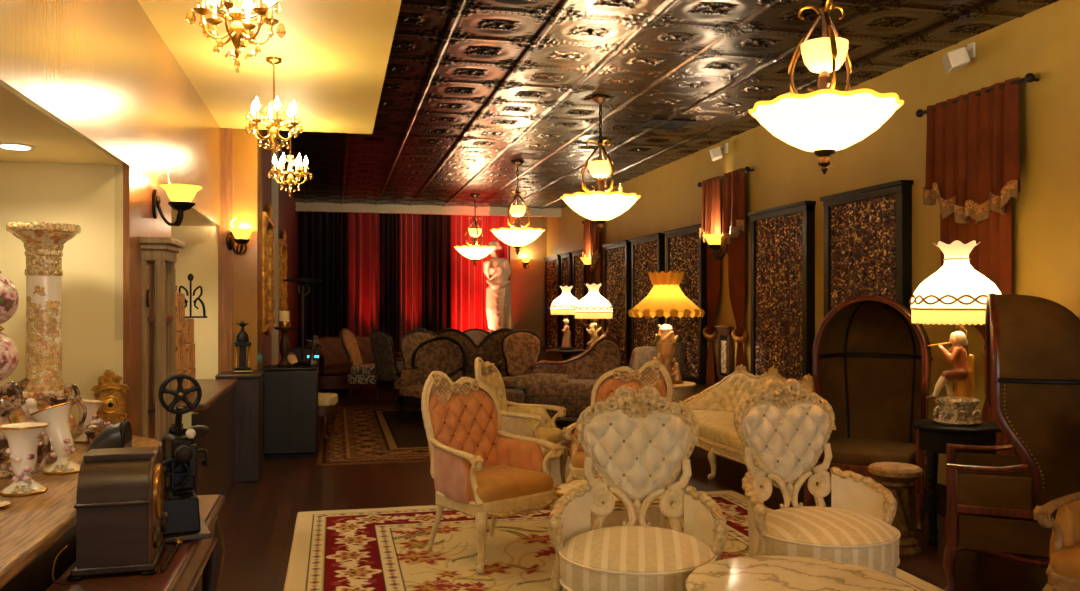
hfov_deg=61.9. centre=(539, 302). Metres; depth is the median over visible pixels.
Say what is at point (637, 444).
chair
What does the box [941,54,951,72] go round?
grille
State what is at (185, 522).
projector
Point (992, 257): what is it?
drape
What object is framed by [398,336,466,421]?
tub chair
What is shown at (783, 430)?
chair
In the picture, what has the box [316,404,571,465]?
floral rug
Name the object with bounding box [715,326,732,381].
picture frame
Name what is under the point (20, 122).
ceiling
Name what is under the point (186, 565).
desk
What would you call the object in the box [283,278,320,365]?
stand
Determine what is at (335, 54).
ceiling
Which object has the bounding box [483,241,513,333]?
statue
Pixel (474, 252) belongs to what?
pendant
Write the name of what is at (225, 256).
wall
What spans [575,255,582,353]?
drape
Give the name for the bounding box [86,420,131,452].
metal horn
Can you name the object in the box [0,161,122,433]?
wall
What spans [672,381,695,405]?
cloth table
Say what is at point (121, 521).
mantel clock
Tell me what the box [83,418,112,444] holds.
flower basket
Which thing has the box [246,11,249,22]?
candle
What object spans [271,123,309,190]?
crystal chandelier
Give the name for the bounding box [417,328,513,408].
sofa
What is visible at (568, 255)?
window
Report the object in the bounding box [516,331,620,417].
chaise longue
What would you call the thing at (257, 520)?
floor
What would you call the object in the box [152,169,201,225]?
wall sconce
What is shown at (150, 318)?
shelf
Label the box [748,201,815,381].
window
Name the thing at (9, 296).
globe lamp
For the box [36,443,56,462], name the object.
bowl
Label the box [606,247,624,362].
drape
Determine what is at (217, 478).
wall
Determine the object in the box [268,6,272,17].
candle
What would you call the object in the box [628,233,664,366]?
window
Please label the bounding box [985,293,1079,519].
hood
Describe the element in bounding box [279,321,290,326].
candle holder
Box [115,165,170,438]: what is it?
pier
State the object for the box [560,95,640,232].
pendant
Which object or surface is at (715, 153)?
wall speaker
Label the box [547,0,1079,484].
wall
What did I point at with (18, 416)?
china ewer
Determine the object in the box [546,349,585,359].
pedestal table
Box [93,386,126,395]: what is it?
hood
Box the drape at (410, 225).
[399,214,421,351]
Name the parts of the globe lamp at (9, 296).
globe, globe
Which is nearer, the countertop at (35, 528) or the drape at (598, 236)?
the countertop at (35, 528)
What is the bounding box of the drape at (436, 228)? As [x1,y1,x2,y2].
[423,214,450,332]
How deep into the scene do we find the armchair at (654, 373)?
6.65 m
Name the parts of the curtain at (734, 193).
rod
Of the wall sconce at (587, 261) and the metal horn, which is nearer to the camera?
the metal horn
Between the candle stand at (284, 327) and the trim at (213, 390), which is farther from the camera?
the candle stand at (284, 327)
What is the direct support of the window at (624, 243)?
in the wall at (1044, 42)
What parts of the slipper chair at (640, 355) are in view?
backrest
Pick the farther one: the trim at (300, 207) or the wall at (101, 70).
the trim at (300, 207)
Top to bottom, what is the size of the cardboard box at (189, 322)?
0.180 m
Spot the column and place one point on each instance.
(44, 242)
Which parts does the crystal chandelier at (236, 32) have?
crystal arm, bulb, arm, arm, crystal arm, arm, arm, bulb, arm, crystal arm, crystal arm, arm, bulb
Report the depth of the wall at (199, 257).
8.19 m
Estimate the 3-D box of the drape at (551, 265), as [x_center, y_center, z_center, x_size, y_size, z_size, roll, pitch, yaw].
[0.278,0.018,19.037,0.074,1.865,1.064,0,0,-13]
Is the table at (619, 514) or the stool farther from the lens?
the stool
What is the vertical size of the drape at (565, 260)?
1.865 m
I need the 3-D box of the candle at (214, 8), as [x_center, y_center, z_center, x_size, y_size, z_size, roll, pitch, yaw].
[-1.355,-1.202,3.744,0.018,0.065,0.017,0,0,-13]
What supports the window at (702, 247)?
in the wall at (1044, 42)
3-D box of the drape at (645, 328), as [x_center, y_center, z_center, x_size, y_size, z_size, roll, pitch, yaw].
[1.580,0.018,13.309,0.076,1.865,1.074,0,0,-12]
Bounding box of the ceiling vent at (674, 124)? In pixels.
[638,118,695,129]
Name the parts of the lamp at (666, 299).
lamp shade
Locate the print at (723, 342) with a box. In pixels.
[721,340,726,372]
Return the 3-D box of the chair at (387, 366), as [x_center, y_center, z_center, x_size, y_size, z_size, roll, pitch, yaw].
[-2.235,0.986,14.077,0.786,1.146,0.688,0,0,-41]
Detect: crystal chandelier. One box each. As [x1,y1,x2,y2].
[193,0,278,57]
[248,56,299,149]
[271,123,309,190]
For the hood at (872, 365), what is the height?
1.187 m
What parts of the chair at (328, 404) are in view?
backrest, leg, seat, seat rail, leg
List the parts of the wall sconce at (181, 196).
arm, arm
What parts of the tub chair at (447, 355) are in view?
leg, arm, arm panel, seat rail, seat, backrest, frame, arm, arm panel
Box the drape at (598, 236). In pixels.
[595,232,601,337]
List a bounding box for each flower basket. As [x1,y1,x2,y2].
[36,431,56,462]
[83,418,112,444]
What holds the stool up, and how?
on the floor
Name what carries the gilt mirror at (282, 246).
attached to the wall at (247, 149)
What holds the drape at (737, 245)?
hanging from the curtain at (734, 193)
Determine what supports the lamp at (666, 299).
on the cloth table at (681, 391)
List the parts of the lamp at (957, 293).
lamp shade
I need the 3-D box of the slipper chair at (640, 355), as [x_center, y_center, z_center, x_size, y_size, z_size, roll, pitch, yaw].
[1.069,1.036,10.905,0.569,1.045,0.657,0,0,-43]
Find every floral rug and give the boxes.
[284,490,944,590]
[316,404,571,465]
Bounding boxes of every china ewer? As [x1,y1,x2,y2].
[0,378,30,422]
[0,381,31,478]
[40,384,86,433]
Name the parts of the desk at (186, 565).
edge moulding, leg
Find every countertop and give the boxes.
[0,434,161,590]
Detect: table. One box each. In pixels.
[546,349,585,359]
[553,477,671,530]
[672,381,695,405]
[686,556,913,590]
[912,419,1001,545]
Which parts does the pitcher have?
handle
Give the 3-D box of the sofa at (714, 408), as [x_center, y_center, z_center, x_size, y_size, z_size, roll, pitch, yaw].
[1.809,1.074,8.359,0.867,0.957,2.218,0,0,-15]
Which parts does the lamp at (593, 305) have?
lamp shade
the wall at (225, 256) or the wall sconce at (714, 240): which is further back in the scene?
the wall sconce at (714, 240)
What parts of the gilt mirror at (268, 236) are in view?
glass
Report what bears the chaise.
on the floral rug at (367, 434)
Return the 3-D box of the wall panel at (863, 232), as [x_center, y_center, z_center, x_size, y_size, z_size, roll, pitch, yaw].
[2.822,0.018,7.853,0.078,1.865,1.064,0,0,-13]
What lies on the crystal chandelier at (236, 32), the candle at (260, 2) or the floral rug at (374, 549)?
the candle at (260, 2)
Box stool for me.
[868,462,922,556]
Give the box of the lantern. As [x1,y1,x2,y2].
[233,321,251,372]
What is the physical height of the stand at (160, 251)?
1.905 m
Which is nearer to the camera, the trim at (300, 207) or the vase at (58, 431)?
the vase at (58, 431)
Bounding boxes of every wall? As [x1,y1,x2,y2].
[0,0,219,225]
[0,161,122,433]
[171,226,217,427]
[191,387,233,496]
[215,370,264,482]
[218,128,232,373]
[233,128,298,369]
[299,212,470,351]
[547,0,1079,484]
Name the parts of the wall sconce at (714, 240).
arm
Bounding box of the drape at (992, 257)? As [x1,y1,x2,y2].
[940,197,1014,454]
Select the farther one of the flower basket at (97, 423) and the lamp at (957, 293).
the lamp at (957, 293)
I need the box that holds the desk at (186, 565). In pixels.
[46,494,225,590]
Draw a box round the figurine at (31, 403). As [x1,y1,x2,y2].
[24,398,39,441]
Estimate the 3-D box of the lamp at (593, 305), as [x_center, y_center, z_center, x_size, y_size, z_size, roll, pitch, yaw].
[0.750,0.269,12.601,0.546,1.083,0.545,0,0,2]
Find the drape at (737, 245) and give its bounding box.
[728,189,745,367]
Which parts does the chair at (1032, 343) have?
leg, leg, arm rail, arm panel, arm rail, arm panel, rail, seat, panel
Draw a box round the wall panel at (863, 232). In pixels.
[831,194,895,309]
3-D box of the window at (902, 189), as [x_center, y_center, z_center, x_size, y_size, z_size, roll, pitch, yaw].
[2.821,0.009,7.853,0.150,2.002,1.260,0,0,-13]
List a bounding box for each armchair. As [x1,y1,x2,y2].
[421,371,562,572]
[474,357,567,482]
[562,360,672,482]
[1033,492,1079,590]
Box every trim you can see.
[176,379,237,411]
[271,141,277,364]
[296,202,560,216]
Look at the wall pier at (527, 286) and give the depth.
19.75 m
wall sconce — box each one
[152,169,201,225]
[226,218,254,254]
[521,254,530,268]
[580,258,594,273]
[702,234,727,258]
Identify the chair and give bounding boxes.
[287,352,338,440]
[340,328,390,398]
[369,330,403,404]
[393,327,437,415]
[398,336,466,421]
[463,328,488,345]
[497,329,542,393]
[548,385,727,590]
[629,346,657,369]
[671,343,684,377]
[734,378,900,577]
[804,295,932,529]
[943,293,1079,590]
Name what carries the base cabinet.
on the floor
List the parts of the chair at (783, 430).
arm, arm rail, arm post, moulding, frame, backrest, seat, arm, arm rail, arm post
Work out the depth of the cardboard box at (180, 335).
6.04 m
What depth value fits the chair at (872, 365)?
6.87 m
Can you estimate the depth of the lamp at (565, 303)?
15.16 m
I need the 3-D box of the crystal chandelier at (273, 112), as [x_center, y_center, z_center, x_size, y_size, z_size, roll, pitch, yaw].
[-1.742,-1.268,5.890,0.382,0.663,0.384,0,0,-38]
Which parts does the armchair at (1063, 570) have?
arm, leg, arm post, arm rail, seat rail, panel, seat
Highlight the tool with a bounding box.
[160,538,182,571]
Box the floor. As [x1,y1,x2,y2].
[193,387,1049,590]
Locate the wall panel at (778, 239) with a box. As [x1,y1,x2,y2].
[755,212,801,380]
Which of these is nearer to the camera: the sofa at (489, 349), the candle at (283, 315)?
the candle at (283, 315)
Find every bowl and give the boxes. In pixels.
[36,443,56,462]
[85,429,103,444]
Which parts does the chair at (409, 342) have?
leg, seat rail, seat, backrest, frame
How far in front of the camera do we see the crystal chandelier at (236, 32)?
3.67 m
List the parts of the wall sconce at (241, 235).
arm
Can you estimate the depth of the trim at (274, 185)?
10.77 m
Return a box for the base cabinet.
[262,364,318,458]
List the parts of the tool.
rod, knob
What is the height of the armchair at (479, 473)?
1.108 m
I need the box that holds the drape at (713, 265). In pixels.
[706,243,719,388]
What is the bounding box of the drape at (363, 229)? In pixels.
[347,213,379,335]
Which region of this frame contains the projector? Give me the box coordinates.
[158,374,211,542]
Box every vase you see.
[30,402,80,474]
[74,399,105,442]
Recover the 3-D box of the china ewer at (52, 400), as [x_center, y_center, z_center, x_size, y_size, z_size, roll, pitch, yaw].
[-2.098,0.503,3.957,0.113,0.294,0.167,0,0,39]
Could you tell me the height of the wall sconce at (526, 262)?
0.328 m
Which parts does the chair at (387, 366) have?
leg, frame, seat rail, seat, arm panel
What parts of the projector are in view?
knob, knob, reel arm, board, knob, arm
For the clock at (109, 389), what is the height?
0.322 m
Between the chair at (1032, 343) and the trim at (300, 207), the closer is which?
the chair at (1032, 343)
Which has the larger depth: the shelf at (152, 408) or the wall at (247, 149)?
the wall at (247, 149)
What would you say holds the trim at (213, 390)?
attached to the wall at (217, 478)
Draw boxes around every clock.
[52,446,167,585]
[91,370,128,429]
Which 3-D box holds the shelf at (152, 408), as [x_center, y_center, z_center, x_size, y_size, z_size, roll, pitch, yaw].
[-2.156,0.590,5.052,0.110,0.020,0.310,0,0,-13]
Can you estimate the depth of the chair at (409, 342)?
12.76 m
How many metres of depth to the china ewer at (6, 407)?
3.34 m
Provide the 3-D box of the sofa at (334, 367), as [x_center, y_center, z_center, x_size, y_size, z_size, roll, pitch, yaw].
[-3.260,1.081,15.877,1.816,0.963,0.980,0,0,-38]
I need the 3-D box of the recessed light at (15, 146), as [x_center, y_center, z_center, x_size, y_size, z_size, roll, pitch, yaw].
[-2.339,-0.698,4.011,0.160,0.012,0.160,0,0,-13]
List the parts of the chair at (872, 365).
leg, seat, leg, panel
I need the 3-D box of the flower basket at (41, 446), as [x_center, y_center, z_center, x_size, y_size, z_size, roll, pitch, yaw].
[-2.017,0.582,3.681,0.131,0.136,0.134,0,0,-37]
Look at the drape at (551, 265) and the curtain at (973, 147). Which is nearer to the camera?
the curtain at (973, 147)
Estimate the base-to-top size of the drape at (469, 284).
3.420 m
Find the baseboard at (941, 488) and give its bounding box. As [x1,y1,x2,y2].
[926,482,945,500]
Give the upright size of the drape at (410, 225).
3.420 m
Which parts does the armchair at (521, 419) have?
frame, backrest, panel, arm rail, panel, arm rail, arm post, seat, seat rail, arm post, leg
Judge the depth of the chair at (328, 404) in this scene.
10.09 m
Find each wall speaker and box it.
[709,143,727,160]
[941,42,974,72]
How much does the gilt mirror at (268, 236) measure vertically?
1.411 m
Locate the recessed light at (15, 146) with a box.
[0,143,35,149]
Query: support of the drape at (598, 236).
hanging from the curtain at (592, 240)
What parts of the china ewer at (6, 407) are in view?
scroll handle, spout, handle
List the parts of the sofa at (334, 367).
arm panel, backrest, seat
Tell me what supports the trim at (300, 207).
attached to the wall at (247, 149)
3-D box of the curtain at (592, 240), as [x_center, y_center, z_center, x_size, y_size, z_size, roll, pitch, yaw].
[0.951,-0.006,15.970,0.192,3.012,1.204,0,0,-13]
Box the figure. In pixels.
[306,335,321,365]
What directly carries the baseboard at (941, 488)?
attached to the wall at (1044, 42)
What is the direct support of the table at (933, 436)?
on the floor
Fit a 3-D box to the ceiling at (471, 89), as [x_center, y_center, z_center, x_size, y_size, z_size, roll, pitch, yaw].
[-0.510,-1.939,10.709,5.362,0.041,18.110,0,0,-13]
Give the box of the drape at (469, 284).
[451,215,509,331]
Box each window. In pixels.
[543,255,560,349]
[560,252,572,346]
[571,249,586,356]
[602,240,630,366]
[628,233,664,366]
[664,223,707,383]
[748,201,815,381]
[820,180,912,316]
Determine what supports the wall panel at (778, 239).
attached to the window at (807, 208)
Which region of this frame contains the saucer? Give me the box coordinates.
[0,500,11,507]
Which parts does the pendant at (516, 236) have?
arm, stem, lamp shade, chain, arm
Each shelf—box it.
[148,316,172,320]
[148,404,168,412]
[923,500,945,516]
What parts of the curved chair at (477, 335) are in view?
frame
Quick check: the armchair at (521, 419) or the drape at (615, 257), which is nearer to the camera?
the armchair at (521, 419)
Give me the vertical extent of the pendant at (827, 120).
1.290 m
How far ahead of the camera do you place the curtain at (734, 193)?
10.41 m
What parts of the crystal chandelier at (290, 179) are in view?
bulb, bulb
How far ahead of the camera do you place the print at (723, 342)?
10.64 m
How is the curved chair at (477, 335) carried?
on the floor
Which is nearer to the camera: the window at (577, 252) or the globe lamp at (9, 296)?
the globe lamp at (9, 296)
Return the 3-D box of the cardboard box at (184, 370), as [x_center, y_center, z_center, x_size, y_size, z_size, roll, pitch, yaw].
[-2.548,0.550,6.055,0.282,0.200,0.320,0,0,-11]
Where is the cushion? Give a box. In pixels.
[516,373,567,389]
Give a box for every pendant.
[454,194,495,265]
[490,160,544,254]
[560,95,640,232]
[749,0,903,174]
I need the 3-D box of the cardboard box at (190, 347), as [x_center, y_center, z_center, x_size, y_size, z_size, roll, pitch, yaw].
[-2.651,0.380,6.463,0.282,0.180,0.360,0,0,-12]
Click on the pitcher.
(23, 438)
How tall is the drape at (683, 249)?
1.865 m
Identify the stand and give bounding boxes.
[140,237,184,485]
[274,311,294,366]
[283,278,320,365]
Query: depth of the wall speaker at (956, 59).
6.48 m
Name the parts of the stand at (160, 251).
post, post, post, cornice, post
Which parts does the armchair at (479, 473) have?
leg, panel, arm rail, frame, backrest, arm post, arm, leg, leg, seat rail, seat, panel, arm rail, arm post, leg, arm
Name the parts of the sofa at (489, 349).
backrest, frame, seat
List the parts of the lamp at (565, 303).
lamp shade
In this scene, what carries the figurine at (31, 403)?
on the countertop at (35, 528)
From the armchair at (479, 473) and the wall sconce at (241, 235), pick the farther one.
the wall sconce at (241, 235)
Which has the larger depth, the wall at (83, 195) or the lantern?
the lantern
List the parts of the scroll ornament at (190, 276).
stem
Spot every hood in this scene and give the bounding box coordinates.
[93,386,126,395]
[812,295,930,442]
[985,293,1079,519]
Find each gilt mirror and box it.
[262,202,274,334]
[278,230,287,326]
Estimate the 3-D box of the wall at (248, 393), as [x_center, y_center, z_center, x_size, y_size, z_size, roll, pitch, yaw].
[-2.660,1.085,8.009,0.370,0.930,0.540,0,0,-13]
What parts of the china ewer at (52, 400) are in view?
spout, scroll handle, handle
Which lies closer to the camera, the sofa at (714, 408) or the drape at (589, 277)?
the sofa at (714, 408)
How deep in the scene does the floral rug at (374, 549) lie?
5.59 m
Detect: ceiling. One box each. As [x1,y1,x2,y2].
[0,86,215,225]
[137,0,401,133]
[268,0,1058,208]
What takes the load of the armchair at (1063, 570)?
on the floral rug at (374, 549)
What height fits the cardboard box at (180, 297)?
0.260 m
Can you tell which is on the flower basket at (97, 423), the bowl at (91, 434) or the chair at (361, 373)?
the bowl at (91, 434)
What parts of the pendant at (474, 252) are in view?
arm, stem, chain, lamp shade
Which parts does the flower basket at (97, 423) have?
flower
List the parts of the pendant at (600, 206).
arm, stem, chain, lamp shade, arm, arm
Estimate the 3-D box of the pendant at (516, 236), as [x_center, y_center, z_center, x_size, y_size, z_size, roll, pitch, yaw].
[-0.310,-1.305,12.391,0.752,1.290,0.752,0,0,2]
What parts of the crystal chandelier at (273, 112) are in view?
bulb, bulb, arm, arm, bulb, rod, arm, bulb, arm, bulb, bulb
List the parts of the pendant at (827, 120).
arm, stem, lamp shade, arm, arm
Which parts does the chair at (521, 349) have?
arm, seat, backrest, frame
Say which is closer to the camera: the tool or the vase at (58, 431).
the tool
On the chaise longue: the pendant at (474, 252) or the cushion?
the cushion
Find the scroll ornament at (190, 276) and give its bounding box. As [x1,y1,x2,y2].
[178,273,206,317]
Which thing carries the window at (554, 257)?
in the wall at (1044, 42)
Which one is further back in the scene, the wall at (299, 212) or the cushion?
the wall at (299, 212)
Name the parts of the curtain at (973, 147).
rod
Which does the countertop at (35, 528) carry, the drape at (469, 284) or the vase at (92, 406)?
the vase at (92, 406)
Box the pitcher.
[0,422,50,496]
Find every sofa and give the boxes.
[305,336,401,392]
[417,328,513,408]
[678,364,815,478]
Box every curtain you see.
[582,219,602,348]
[697,167,753,388]
[915,73,1038,454]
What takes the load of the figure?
on the base cabinet
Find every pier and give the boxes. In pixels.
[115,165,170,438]
[510,216,546,360]
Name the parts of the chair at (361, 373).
frame, leg, backrest, seat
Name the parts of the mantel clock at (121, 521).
cord, moulding, plate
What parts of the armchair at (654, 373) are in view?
arm, leg, arm rail, arm post, panel, seat, seat rail, backrest, frame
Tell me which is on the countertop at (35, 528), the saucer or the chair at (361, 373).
the saucer
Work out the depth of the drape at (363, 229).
18.91 m
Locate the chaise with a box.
[505,389,523,405]
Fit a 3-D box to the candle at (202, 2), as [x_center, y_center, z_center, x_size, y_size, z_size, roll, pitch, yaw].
[-1.354,-1.202,3.609,0.018,0.065,0.017,0,0,-13]
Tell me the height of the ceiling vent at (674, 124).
0.024 m
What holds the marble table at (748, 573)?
on the floral rug at (374, 549)
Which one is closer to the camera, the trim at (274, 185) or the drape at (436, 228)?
the trim at (274, 185)
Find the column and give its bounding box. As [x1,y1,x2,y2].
[6,222,80,441]
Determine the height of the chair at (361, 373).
1.141 m
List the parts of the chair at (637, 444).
arm post, arm rail, arm, frame, seat, backrest, moulding, arm, arm rail, arm post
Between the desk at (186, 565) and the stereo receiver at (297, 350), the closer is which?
the desk at (186, 565)
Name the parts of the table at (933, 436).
leg, leg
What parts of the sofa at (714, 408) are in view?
leg, seat, seat rail, rail moulding, rail, backrest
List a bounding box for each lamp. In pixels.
[0,271,18,466]
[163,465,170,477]
[550,286,578,349]
[574,283,612,346]
[628,271,704,383]
[909,240,1000,425]
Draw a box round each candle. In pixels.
[200,0,204,7]
[212,5,216,17]
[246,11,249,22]
[258,0,262,7]
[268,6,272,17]
[279,311,289,320]
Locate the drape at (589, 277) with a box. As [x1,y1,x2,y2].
[586,231,592,348]
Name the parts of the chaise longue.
panel, seat, seat, frame, rail, panel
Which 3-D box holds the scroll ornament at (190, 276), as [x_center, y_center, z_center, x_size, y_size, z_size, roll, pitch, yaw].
[-2.531,-0.052,6.521,0.228,0.323,0.029,0,0,-25]
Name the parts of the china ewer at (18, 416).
spout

